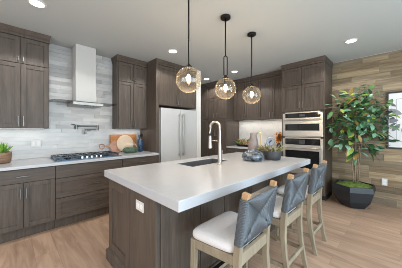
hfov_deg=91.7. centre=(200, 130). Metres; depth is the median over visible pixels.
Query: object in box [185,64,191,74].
socket
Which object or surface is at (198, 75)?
wall
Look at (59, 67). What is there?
wall tile
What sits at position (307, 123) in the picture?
speed oven
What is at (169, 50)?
recessed light
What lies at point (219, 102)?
pantry cabinet
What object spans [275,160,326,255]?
bar stool
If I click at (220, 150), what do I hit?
kitchen faucet
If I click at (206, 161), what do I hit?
sink
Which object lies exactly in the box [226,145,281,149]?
countertop
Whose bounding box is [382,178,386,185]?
wall outlet
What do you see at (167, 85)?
surround
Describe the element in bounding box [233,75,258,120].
upper cabinet
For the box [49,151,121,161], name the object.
gas cooktop
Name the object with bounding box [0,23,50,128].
upper cabinet
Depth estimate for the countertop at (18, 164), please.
2.71 m
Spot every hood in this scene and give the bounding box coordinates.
[67,44,102,108]
[67,101,102,108]
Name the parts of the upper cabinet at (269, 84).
door, crown molding, door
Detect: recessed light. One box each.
[27,0,46,7]
[168,49,177,52]
[344,38,357,42]
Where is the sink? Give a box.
[178,159,226,166]
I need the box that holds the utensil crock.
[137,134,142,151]
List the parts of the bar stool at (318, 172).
leg, seat frame, leg, backrest, leg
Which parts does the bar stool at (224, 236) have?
leg, footrest plate, seat frame, leg, backrest, leg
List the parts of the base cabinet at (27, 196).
door, drawer, door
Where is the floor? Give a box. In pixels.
[0,195,401,267]
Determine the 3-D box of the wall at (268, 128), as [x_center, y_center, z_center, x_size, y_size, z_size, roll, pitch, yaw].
[2.555,-0.026,4.394,0.200,2.745,7.300,0,0,-44]
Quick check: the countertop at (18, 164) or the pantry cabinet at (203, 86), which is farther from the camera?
the pantry cabinet at (203, 86)
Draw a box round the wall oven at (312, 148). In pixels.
[283,137,323,174]
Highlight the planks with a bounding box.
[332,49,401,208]
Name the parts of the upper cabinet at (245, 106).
door, crown molding, door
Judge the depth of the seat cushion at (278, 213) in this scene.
1.77 m
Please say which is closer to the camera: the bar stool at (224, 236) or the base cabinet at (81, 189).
the bar stool at (224, 236)
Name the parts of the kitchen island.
panel, panel, molding, panel, panel, panel, panel, panel, panel, panel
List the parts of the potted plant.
pot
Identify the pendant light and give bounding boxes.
[185,0,191,82]
[220,14,230,90]
[247,32,255,96]
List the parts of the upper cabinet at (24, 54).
door, door, crown molding, door, door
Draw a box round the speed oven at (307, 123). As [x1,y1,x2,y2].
[283,110,323,137]
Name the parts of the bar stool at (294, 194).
seat frame, leg, backrest, leg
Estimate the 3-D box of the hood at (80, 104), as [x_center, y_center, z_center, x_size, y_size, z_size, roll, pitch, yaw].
[-1.948,-0.419,3.274,0.430,0.046,0.463,0,0,-44]
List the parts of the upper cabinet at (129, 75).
door, door, crown molding, door, door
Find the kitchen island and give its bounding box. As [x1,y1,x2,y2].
[106,171,289,267]
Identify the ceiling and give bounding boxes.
[0,0,401,83]
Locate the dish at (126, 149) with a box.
[122,143,138,152]
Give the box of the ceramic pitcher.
[248,132,261,150]
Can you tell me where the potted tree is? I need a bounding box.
[324,85,400,208]
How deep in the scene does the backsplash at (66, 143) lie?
3.20 m
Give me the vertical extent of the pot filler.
0.181 m
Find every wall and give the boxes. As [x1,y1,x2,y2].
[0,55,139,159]
[16,70,200,159]
[239,49,400,178]
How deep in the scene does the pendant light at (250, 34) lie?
2.81 m
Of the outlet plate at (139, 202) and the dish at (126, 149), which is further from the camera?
the dish at (126, 149)
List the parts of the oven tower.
door, door, drawer, crown molding, door, door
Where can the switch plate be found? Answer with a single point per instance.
(34, 143)
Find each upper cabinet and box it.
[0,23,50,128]
[111,54,146,128]
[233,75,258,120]
[258,70,281,119]
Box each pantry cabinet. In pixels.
[201,84,206,156]
[205,79,238,155]
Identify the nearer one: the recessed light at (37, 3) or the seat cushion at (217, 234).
the seat cushion at (217, 234)
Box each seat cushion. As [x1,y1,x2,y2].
[193,211,258,252]
[273,195,295,217]
[277,184,316,198]
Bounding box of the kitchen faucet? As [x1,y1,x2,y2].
[208,121,222,164]
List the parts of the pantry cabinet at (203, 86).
door, door, door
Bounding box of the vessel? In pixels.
[242,150,264,160]
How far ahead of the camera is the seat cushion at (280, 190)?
2.33 m
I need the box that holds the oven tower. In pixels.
[281,55,332,200]
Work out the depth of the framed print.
3.39 m
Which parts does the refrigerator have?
door, handle, handle, door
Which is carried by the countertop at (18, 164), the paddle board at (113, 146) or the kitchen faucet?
the paddle board at (113, 146)
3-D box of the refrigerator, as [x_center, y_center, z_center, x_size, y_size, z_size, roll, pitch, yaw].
[-0.647,0.446,4.394,0.957,1.800,0.678,0,0,-44]
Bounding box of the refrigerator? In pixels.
[159,108,195,162]
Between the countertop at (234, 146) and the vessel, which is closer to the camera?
the vessel
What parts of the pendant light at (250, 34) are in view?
rod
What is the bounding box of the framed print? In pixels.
[386,91,401,148]
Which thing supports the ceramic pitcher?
on the island countertop at (178, 187)
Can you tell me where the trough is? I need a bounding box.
[234,138,248,146]
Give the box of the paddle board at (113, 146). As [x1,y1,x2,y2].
[99,141,120,151]
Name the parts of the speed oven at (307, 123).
handle, door, control panel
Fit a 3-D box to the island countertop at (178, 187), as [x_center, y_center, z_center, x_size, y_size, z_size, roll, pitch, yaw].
[0.296,0.468,2.524,2.493,0.072,1.309,0,0,-44]
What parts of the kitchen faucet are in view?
spout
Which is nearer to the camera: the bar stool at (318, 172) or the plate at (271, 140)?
the bar stool at (318, 172)
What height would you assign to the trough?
0.240 m
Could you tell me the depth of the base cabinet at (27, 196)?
2.41 m
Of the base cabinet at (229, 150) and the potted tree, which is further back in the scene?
the base cabinet at (229, 150)
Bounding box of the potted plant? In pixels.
[256,142,286,159]
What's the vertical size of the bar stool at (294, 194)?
0.982 m
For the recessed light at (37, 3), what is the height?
0.010 m
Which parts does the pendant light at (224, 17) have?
rod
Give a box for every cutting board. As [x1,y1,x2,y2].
[110,134,136,151]
[116,135,132,151]
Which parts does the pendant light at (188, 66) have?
rod, bulb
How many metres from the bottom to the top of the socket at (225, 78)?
0.110 m
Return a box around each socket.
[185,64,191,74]
[223,75,227,84]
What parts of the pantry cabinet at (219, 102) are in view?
door, door, door, crown molding, door, door, door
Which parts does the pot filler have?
arm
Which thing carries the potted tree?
on the floor
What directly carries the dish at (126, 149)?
on the countertop at (18, 164)
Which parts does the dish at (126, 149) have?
lid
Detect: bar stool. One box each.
[190,180,277,267]
[243,168,308,267]
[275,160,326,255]
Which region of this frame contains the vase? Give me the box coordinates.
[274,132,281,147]
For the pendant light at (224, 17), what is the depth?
2.39 m
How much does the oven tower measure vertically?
2.743 m
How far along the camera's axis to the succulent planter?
2.52 m
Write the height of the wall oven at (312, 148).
0.741 m
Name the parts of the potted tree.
planter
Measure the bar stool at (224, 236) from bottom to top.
0.982 m
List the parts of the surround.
panel, door, crown molding, door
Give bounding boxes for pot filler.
[72,124,98,133]
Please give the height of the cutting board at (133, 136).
0.345 m
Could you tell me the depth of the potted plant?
2.79 m
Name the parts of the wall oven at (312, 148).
handle, control panel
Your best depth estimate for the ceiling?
2.65 m
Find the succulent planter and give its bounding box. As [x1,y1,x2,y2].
[0,142,12,163]
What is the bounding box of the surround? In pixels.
[140,58,196,162]
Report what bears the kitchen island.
on the floor
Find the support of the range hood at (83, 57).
attached to the wall at (198, 75)
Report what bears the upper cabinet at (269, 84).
attached to the wall at (268, 128)
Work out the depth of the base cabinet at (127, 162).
3.44 m
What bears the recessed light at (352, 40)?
in the ceiling
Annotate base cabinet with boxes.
[0,166,54,243]
[55,159,121,227]
[122,155,157,167]
[227,148,247,152]
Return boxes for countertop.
[0,151,158,170]
[104,152,309,212]
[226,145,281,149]
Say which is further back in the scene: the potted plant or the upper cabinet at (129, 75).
the upper cabinet at (129, 75)
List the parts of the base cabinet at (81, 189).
drawer, drawer, drawer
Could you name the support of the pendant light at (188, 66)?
hanging from the ceiling
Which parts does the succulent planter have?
pot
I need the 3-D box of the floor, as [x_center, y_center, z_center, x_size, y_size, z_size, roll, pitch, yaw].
[-0.267,1.396,1.558,8.200,0.100,7.400,0,0,-44]
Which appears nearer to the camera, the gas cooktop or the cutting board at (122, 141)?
the gas cooktop
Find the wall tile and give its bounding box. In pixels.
[49,44,111,128]
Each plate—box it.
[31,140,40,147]
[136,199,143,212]
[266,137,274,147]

